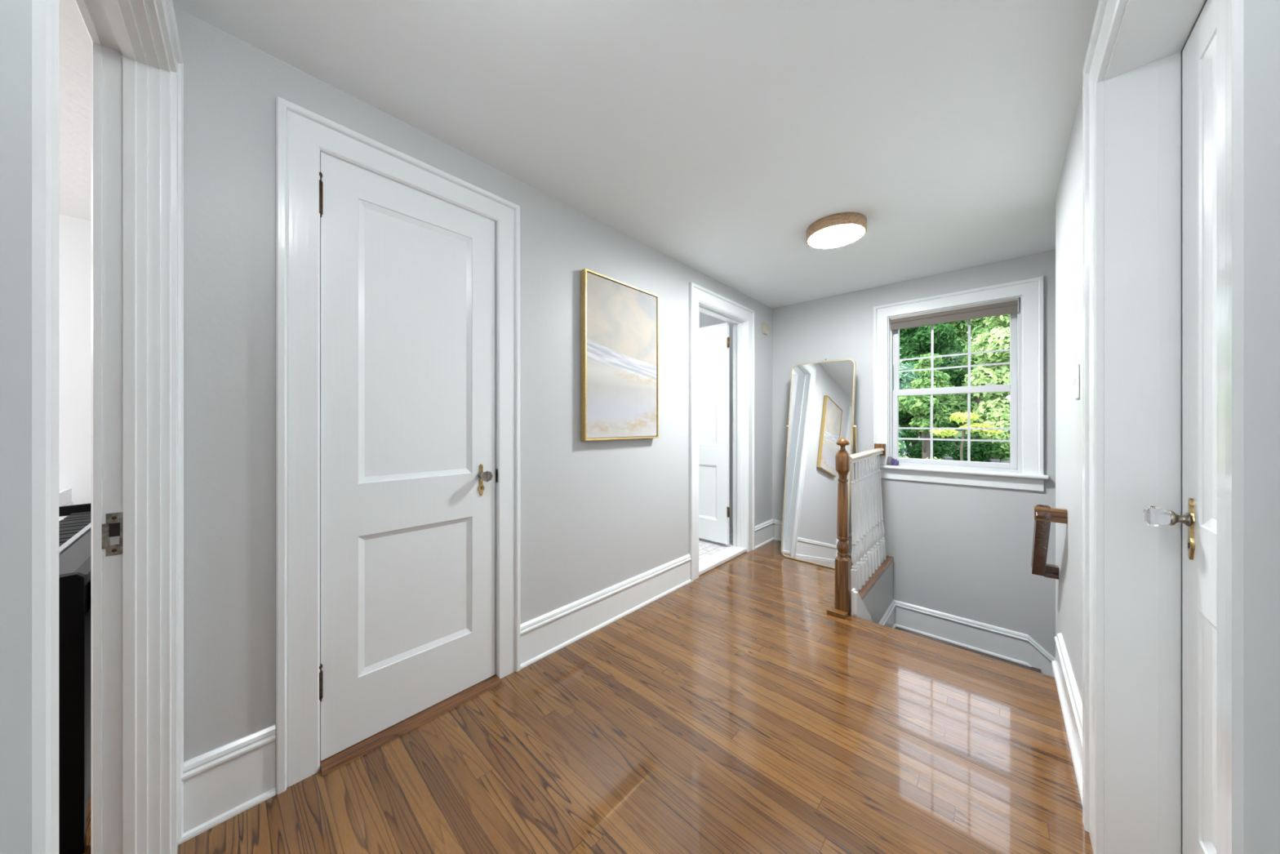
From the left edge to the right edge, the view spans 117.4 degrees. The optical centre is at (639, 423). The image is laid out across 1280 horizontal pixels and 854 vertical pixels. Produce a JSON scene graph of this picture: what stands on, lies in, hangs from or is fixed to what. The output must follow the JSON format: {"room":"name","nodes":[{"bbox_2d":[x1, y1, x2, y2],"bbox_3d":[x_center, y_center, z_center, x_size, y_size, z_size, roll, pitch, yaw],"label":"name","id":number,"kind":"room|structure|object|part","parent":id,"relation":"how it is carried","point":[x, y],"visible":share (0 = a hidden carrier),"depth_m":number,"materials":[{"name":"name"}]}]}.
{"room":"upstairs hallway landing","nodes":[
{"label":"upstairs hallway landing","id":0,"kind":"room"},
{"bbox_2d":[58,213,90,504],"bbox_3d":[-3.993,0.000,1.419,0.210,2.300,3.460,0,0,43],"label":"wall","id":1,"kind":"structure","parent":0,"point":[74,233],"depth_m":2.17,"materials":[{"name":"white paint"}]},
{"bbox_2d":[173,5,772,786],"bbox_3d":[-0.042,0.000,2.504,0.120,2.300,3.889,0,0,43],"label":"wall","id":2,"kind":"structure","parent":0,"point":[596,516],"depth_m":1.22,"materials":[{"name":"grey paint"}]},
{"bbox_2d":[177,724,275,844],"bbox_3d":[-1.208,1.046,1.137,0.024,0.207,0.210,0,0,43],"label":"baseboard","id":3,"kind":"structure","parent":2,"relation":"attached to","point":[221,783],"depth_m":1.14,"materials":[{"name":"white wood"}]},
{"bbox_2d":[275,95,519,794],"bbox_3d":[-0.894,0.066,1.562,0.147,2.168,0.838,0,0,43],"label":"door frame","id":4,"kind":"structure","parent":2,"relation":"attached to","point":[302,134],"depth_m":1.27,"materials":[{"name":"white wood"}]},
{"bbox_2d":[319,151,494,760],"bbox_3d":[-0.854,0.110,1.514,0.102,2.041,0.624,0,0,43],"label":"door","id":5,"kind":"structure","parent":2,"relation":"in","point":[407,273],"depth_m":1.48,"materials":[{"name":"white wood"}]},
{"bbox_3d":[-0.661,0.227,1.674,0.036,0.048,0.048,0,0,43],"label":"knob","id":6,"kind":"part","parent":5,"relation":"part of","materials":[{"name":"clear glass"}]},
{"bbox_2d":[520,553,691,669],"bbox_3d":[-0.101,1.051,2.334,0.024,0.198,1.372,0,0,43],"label":"baseboard","id":7,"kind":"structure","parent":2,"relation":"attached to","point":[544,635],"depth_m":2.17,"materials":[{"name":"white wood"}]},
{"bbox_2d":[580,268,658,440],"bbox_3d":[-0.100,-0.368,2.317,0.041,0.925,0.609,0,0,43],"label":"framed painting","id":8,"kind":"object","parent":2,"relation":"attached to","point":[620,320],"visible":1,"depth_m":2.26,"materials":[{"name":"gold metal"}]},
{"bbox_2d":[698,322,729,544],"bbox_3d":[0.528,0.089,3.772,0.778,2.005,0.045,0,0,43],"label":"door","id":9,"kind":"structure","parent":2,"relation":"in","point":[714,340],"depth_m":3.62,"materials":[{"name":"white wood"}]},
{"bbox_2d":[688,281,755,582],"bbox_3d":[0.654,0.060,3.247,0.163,2.180,0.991,0,0,43],"label":"door frame","id":10,"kind":"structure","parent":2,"relation":"attached to","point":[702,300],"depth_m":3.49,"materials":[{"name":"white wood"}]},
{"bbox_2d":[755,519,773,548],"bbox_3d":[1.185,1.051,3.724,0.024,0.198,0.429,0,0,43],"label":"baseboard","id":11,"kind":"structure","parent":2,"relation":"attached to","point":[764,531],"depth_m":3.73,"materials":[{"name":"white"}]},
{"bbox_2d":[762,322,769,334],"bbox_3d":[1.209,-0.910,3.738,0.039,0.100,0.074,0,0,43],"label":"detector","id":12,"kind":"object","parent":2,"relation":"attached to","point":[766,329],"visible":1,"depth_m":3.71,"materials":[{"name":"beige plastic"}]},
{"bbox_2d":[58,0,1098,323],"bbox_3d":[-0.673,-1.210,0.966,5.700,0.120,7.304,0,0,43],"label":"ceiling","id":13,"kind":"structure","parent":0,"point":[711,135],"depth_m":1.42,"materials":[{"name":"white paint"}]},
{"bbox_2d":[806,212,866,248],"bbox_3d":[1.142,-1.116,2.274,0.316,0.067,0.316,0,0,43],"label":"ceiling lamp","id":14,"kind":"object","parent":13,"relation":"attached to","point":[839,229],"visible":1,"depth_m":2.21,"materials":[{"name":"brown wood"}]},
{"bbox_2d":[808,224,864,248],"bbox_3d":[1.142,-1.090,2.274,0.291,0.016,0.291,0,0,43],"label":"diffuser","id":15,"kind":"object","parent":14,"relation":"attached to","point":[822,236],"depth_m":2.24,"materials":[{"name":"white plastic"}]},
{"bbox_2d":[82,526,1093,853],"bbox_3d":[-0.724,1.235,0.911,5.700,0.230,7.154,0,0,43],"label":"floor","id":16,"kind":"structure","parent":0,"point":[728,712],"depth_m":1.35,"materials":[{"name":"brown wood"}]},
{"bbox_2d":[58,502,90,853],"bbox_3d":[-2.062,0.754,1.371,1.290,0.792,0.297,0,0,43],"label":"digital piano","id":17,"kind":"object","parent":16,"relation":"on","point":[74,521],"visible":0.31,"depth_m":1.03,"materials":[{"name":"black plastic"},{"name":"white plastic"}]},
{"bbox_2d":[58,488,73,506],"bbox_3d":[-3.072,0.750,1.848,0.420,0.800,0.380,0,0,43],"label":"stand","id":18,"kind":"object","parent":17,"relation":"on","point":[64,495],"visible":0.19,"depth_m":2.04,"materials":[{"name":"white"}]},
{"bbox_3d":[-1.598,0.775,0.942,0.026,0.750,0.297,0,0,43],"label":"panel","id":19,"kind":"part","parent":17,"relation":"part of","materials":[{"name":"black wood"}]},
{"bbox_3d":[-1.991,0.462,1.448,1.234,0.123,0.089,0,0,43],"label":"panel","id":20,"kind":"part","parent":17,"relation":"part of","materials":[{"name":"white"}]},
{"bbox_3d":[-2.526,0.754,1.801,0.026,0.792,0.297,0,0,43],"label":"panel","id":21,"kind":"part","parent":17,"relation":"part of","materials":[{"name":"black plastic"}]},
{"bbox_3d":[-1.976,0.810,1.465,1.234,0.560,0.018,0,0,43],"label":"panel","id":22,"kind":"part","parent":17,"relation":"part of","materials":[{"name":"black wood"}]},
{"bbox_2d":[320,673,501,776],"bbox_3d":[-0.864,1.142,1.534,0.110,0.016,0.622,0,0,43],"label":"threshold","id":23,"kind":"object","parent":16,"relation":"on","point":[345,756],"visible":0.71,"depth_m":1.46,"materials":[{"name":"brown wood"}]},
{"bbox_2d":[698,545,746,575],"bbox_3d":[0.645,1.133,3.255,0.139,0.034,0.763,0,0,43],"label":"threshold","id":24,"kind":"object","parent":16,"relation":"on","point":[706,564],"visible":0.67,"depth_m":3.23,"materials":[{"name":"white stone"}]},
{"bbox_2d":[781,358,856,568],"bbox_3d":[1.541,0.306,3.333,0.567,1.686,0.396,0,0,43],"label":"floor mirror","id":25,"kind":"object","parent":16,"relation":"on","point":[822,400],"visible":0.79,"depth_m":3.29,"materials":[{"name":"gold metal"}]},
{"bbox_2d":[849,561,893,623],"bbox_3d":[1.654,2.135,2.812,0.100,2.030,1.134,0,0,43],"label":"wall","id":26,"kind":"structure","parent":0,"point":[877,600],"depth_m":2.86,"materials":[{"name":"grey paint"}]},
{"bbox_2d":[851,587,873,622],"bbox_3d":[1.456,1.323,2.519,0.031,0.647,0.525,0,0,43],"label":"skirt board","id":27,"kind":"object","parent":26,"relation":"attached to","point":[859,610],"visible":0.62,"depth_m":2.34,"materials":[{"name":"white wood"}]},
{"bbox_2d":[878,599,896,628],"bbox_3d":[1.863,1.544,2.946,0.024,0.205,0.654,0,0,43],"label":"baseboard","id":28,"kind":"structure","parent":26,"relation":"attached to","point":[888,618],"depth_m":3.05,"materials":[{"name":"white wood"}]},
{"bbox_2d":[698,249,1055,657],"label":"wall","id":29,"kind":"structure","parent":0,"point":[965,551],"depth_m":2.92,"materials":[{"name":"grey paint"}]},
{"bbox_2d":[773,519,852,555],"bbox_3d":[1.662,1.051,3.560,0.897,0.198,0.024,0,0,43],"label":"baseboard","id":30,"kind":"structure","parent":29,"relation":"attached to","point":[777,523],"depth_m":3.82,"materials":[{"name":"white"}]},
{"bbox_3d":[1.235,0.656,2.370,0.078,0.981,0.078,0,0,43],"label":"newel post","id":31,"kind":"part","parent":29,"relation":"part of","materials":[{"name":"brown wood"}]},
{"bbox_3d":[1.596,0.618,2.762,0.137,1.064,1.233,0,0,43],"label":"stair railing","id":32,"kind":"part","parent":29,"relation":"part of","materials":[{"name":"wood"}]},
{"bbox_3d":[1.626,0.223,2.801,0.060,0.044,1.090,0,0,41],"label":"handrail","id":33,"kind":"part","parent":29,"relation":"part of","materials":[{"name":"beige paint"}]},
{"bbox_2d":[889,297,1019,330],"bbox_3d":[2.349,-0.820,2.961,0.766,0.104,0.028,0,0,43],"label":"roller shade","id":34,"kind":"object","parent":29,"relation":"attached to","point":[1009,306],"visible":1,"depth_m":2.92,"materials":[{"name":"grey fabric"}]},
{"bbox_3d":[2.350,-0.863,2.961,0.766,0.018,0.026,0,0,43],"label":"head rail","id":35,"kind":"part","parent":34,"relation":"part of","materials":[{"name":"grey fabric"}]},
{"bbox_2d":[869,275,1048,491],"bbox_3d":[2.369,-0.265,2.982,1.035,1.437,0.211,0,0,43],"label":"window","id":36,"kind":"structure","parent":29,"relation":"attached to","point":[1025,471],"depth_m":2.85,"materials":[{"name":"white wood"}]},
{"bbox_2d":[886,456,898,465],"bbox_3d":[2.065,0.306,3.183,0.086,0.069,0.070,0,0,43],"label":"amethyst geode","id":37,"kind":"object","parent":36,"relation":"on","point":[890,461],"visible":1,"depth_m":3.17,"materials":[{"name":"purple stone"}]},
{"bbox_3d":[2.388,0.021,3.001,0.747,0.604,0.035,0,0,43],"label":"sash","id":38,"kind":"part","parent":36,"relation":"part of","materials":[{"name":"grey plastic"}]},
{"bbox_3d":[2.416,-0.554,3.032,0.747,0.642,0.035,0,0,43],"label":"sash","id":39,"kind":"part","parent":36,"relation":"part of","materials":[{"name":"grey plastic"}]},
{"bbox_3d":[2.359,0.354,2.971,1.035,0.026,0.182,0,0,43],"label":"sill","id":40,"kind":"part","parent":36,"relation":"part of","materials":[{"name":"white"}]},
{"bbox_2d":[893,600,1055,675],"bbox_3d":[2.686,1.931,2.613,1.684,0.979,0.024,0,0,43],"label":"baseboard","id":41,"kind":"structure","parent":29,"relation":"attached to","point":[1015,646],"depth_m":2.83,"materials":[{"name":"white wood"}]},
{"bbox_2d":[895,626,1041,672],"bbox_3d":[2.137,1.707,2.637,0.845,0.120,0.734,0,0,43],"label":"floor","id":42,"kind":"structure","parent":0,"point":[1033,668],"depth_m":2.82,"materials":[{"name":"brown wood"}]},
{"bbox_2d":[1055,0,1207,853],"bbox_3d":[1.076,0.350,0.751,0.150,3.000,3.163,0,0,43],"label":"wall","id":43,"kind":"structure","parent":0,"point":[1068,196],"depth_m":1.54,"materials":[{"name":"grey paint"}]},
{"bbox_2d":[1031,504,1066,579],"bbox_3d":[1.856,0.545,1.776,0.096,0.388,0.378,0,0,43],"label":"stair handrail","id":44,"kind":"object","parent":43,"relation":"attached to","point":[1044,515],"visible":1,"depth_m":1.74,"materials":[{"name":"brown wood"}]},
{"bbox_3d":[1.841,0.545,1.790,0.048,0.387,0.378,0,0,43],"label":"rail","id":45,"kind":"part","parent":44,"relation":"part of","materials":[{"name":"brown wood"}]},
{"bbox_2d":[1051,632,1082,804],"bbox_3d":[1.642,1.052,1.491,0.024,0.195,1.008,0,0,43],"label":"baseboard","id":46,"kind":"structure","parent":43,"relation":"attached to","point":[1071,704],"depth_m":1.44,"materials":[{"name":"white wood"}]},
{"bbox_2d":[1071,364,1079,399],"bbox_3d":[1.560,-0.149,1.397,0.016,0.121,0.074,0,0,43],"label":"light switch","id":47,"kind":"object","parent":43,"relation":"attached to","point":[1076,383],"visible":1,"depth_m":1.37,"materials":[{"name":"white plastic"}]},
{"bbox_3d":[1.564,-0.149,1.394,0.006,0.121,0.074,0,0,43],"label":"plate","id":48,"kind":"part","parent":47,"relation":"part of","materials":[{"name":"white plastic"}]},
{"bbox_2d":[1142,0,1216,853],"bbox_3d":[1.016,0.127,0.654,0.102,2.022,0.768,0,0,43],"label":"door","id":49,"kind":"structure","parent":43,"relation":"in","point":[1197,519],"depth_m":0.85,"materials":[{"name":"white wood"}]},
{"bbox_3d":[1.207,0.217,0.909,0.036,0.048,0.048,0,0,43],"label":"knob","id":50,"kind":"part","parent":49,"relation":"part of","materials":[{"name":"clear glass"}]},
{"bbox_2d":[1082,0,1279,853],"bbox_3d":[0.998,0.061,0.716,0.142,2.177,0.997,0,0,43],"label":"door frame","id":51,"kind":"structure","parent":43,"relation":"attached to","point":[1131,71],"depth_m":0.94,"materials":[{"name":"white wood"}]},
{"bbox_3d":[-0.972,0.000,0.677,5.800,2.300,0.095,0,0,45],"label":"wall","id":52,"kind":"structure","parent":0,"visible":0},
{"bbox_2d":[0,0,183,853],"bbox_3d":[-0.953,0.070,0.667,1.039,2.160,0.145,0,0,45],"label":"door frame","id":53,"kind":"structure","parent":52,"relation":"attached to","point":[137,62],"depth_m":0.95,"materials":[{"name":"white wood"}]},
{"bbox_3d":[-1.004,0.080,0.630,1.019,2.140,0.020,0,0,45],"label":"casing","id":54,"kind":"part","parent":53,"relation":"part of","materials":[{"name":"white wood"}]},
{"bbox_3d":[-1.295,0.272,0.959,0.025,0.104,0.002,0,0,-45],"label":"strike plate","id":55,"kind":"part","parent":53,"relation":"part of","materials":[{"name":"metal"}]},
{"label":"outside","id":56,"kind":"structure","parent":0,"visible":0},
{"bbox_2d":[909,429,1009,460],"bbox_3d":[26.891,1.499,29.070,80.000,5.601,70.000,0,0,43],"label":"ground","id":57,"kind":"structure","parent":56,"point":[960,432],"depth_m":40.11,"materials":[{"name":"green plant"}]},
{"bbox_2d":[898,442,908,457],"bbox_3d":[9.517,1.367,15.260,2.210,5.528,1.888,0,0,43],"label":"tree","id":58,"kind":"object","parent":57,"relation":"on","point":[899,442],"visible":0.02,"depth_m":14.86,"materials":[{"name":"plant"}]},
{"bbox_2d":[893,329,919,457],"bbox_3d":[13.313,-1.107,21.601,4.556,10.800,3.872,0,0,7],"label":"tree","id":59,"kind":"object","parent":57,"relation":"on","point":[905,378],"visible":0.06,"depth_m":20.18,"materials":[{"name":"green plant"}]},
{"bbox_2d":[893,323,958,459],"bbox_3d":[18.545,-2.576,27.017,5.224,12.534,4.533,0,0,17],"label":"tree","id":60,"kind":"object","parent":57,"relation":"on","point":[921,344],"visible":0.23,"depth_m":25.73,"materials":[{"name":"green plant"}]},
{"bbox_2d":[898,352,956,458],"bbox_3d":[13.272,0.482,18.285,2.509,7.492,2.322,0,0,43],"label":"tree","id":61,"kind":"object","parent":57,"relation":"on","point":[920,405],"visible":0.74,"depth_m":17.81,"materials":[{"name":"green plant"}]},
{"bbox_2d":[904,436,955,459],"bbox_3d":[16.272,2.431,21.918,2.350,3.429,2.122,0,0,43],"label":"shrub","id":62,"kind":"object","parent":57,"relation":"on","point":[940,451],"visible":0.28,"depth_m":21.23,"materials":[{"name":"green plant"}]},
{"bbox_2d":[899,322,967,444],"bbox_3d":[27.253,-4.811,36.261,6.404,16.784,6.174,0,0,17],"label":"tree","id":63,"kind":"object","parent":57,"relation":"on","point":[958,375],"visible":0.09,"depth_m":34.47,"materials":[{"name":"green plant"}]},
{"bbox_2d":[899,453,1010,463],"bbox_3d":[24.766,2.789,26.778,27.991,1.104,0.550,0,0,43],"label":"wall","id":64,"kind":"structure","parent":57,"relation":"on","point":[997,460],"depth_m":26.82,"materials":[{"name":"grey"}]},
{"bbox_2d":[929,411,1003,460],"bbox_3d":[9.625,1.900,11.543,1.699,4.527,0.773,0,0,43],"label":"sapling","id":65,"kind":"object","parent":57,"relation":"on","point":[955,416],"visible":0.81,"depth_m":11.50,"materials":[{"name":"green plant"}]},
{"bbox_3d":[9.625,0.045,11.543,1.699,0.818,0.773,0,0,43],"label":"crown","id":66,"kind":"part","parent":65,"relation":"part of","materials":[{"name":"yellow plant"}]},
{"bbox_2d":[948,431,1001,462],"bbox_3d":[19.777,2.066,23.114,2.734,3.360,2.085,0,0,3],"label":"shrub","id":67,"kind":"object","parent":57,"relation":"on","point":[980,451],"visible":0.44,"depth_m":22.57,"materials":[{"name":"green plant"}]},
{"bbox_2d":[942,317,1009,460],"bbox_3d":[24.244,-2.942,28.448,4.661,12.897,5.250,0,0,-42],"label":"tree","id":68,"kind":"object","parent":57,"relation":"on","point":[958,403],"visible":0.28,"depth_m":27.97,"materials":[{"name":"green plant"}]},
{"bbox_2d":[947,320,1007,431],"bbox_3d":[35.857,-7.614,44.212,7.751,20.791,8.104,0,0,8],"label":"tree","id":69,"kind":"object","parent":57,"relation":"on","point":[962,326],"visible":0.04,"depth_m":42.28,"materials":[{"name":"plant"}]},
{"bbox_2d":[964,314,1009,445],"bbox_3d":[18.189,-1.246,18.662,4.140,10.967,3.442,0,0,43],"label":"tree","id":70,"kind":"object","parent":57,"relation":"on","point":[990,414],"visible":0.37,"depth_m":18.89,"materials":[{"name":"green plant"}]}
]}

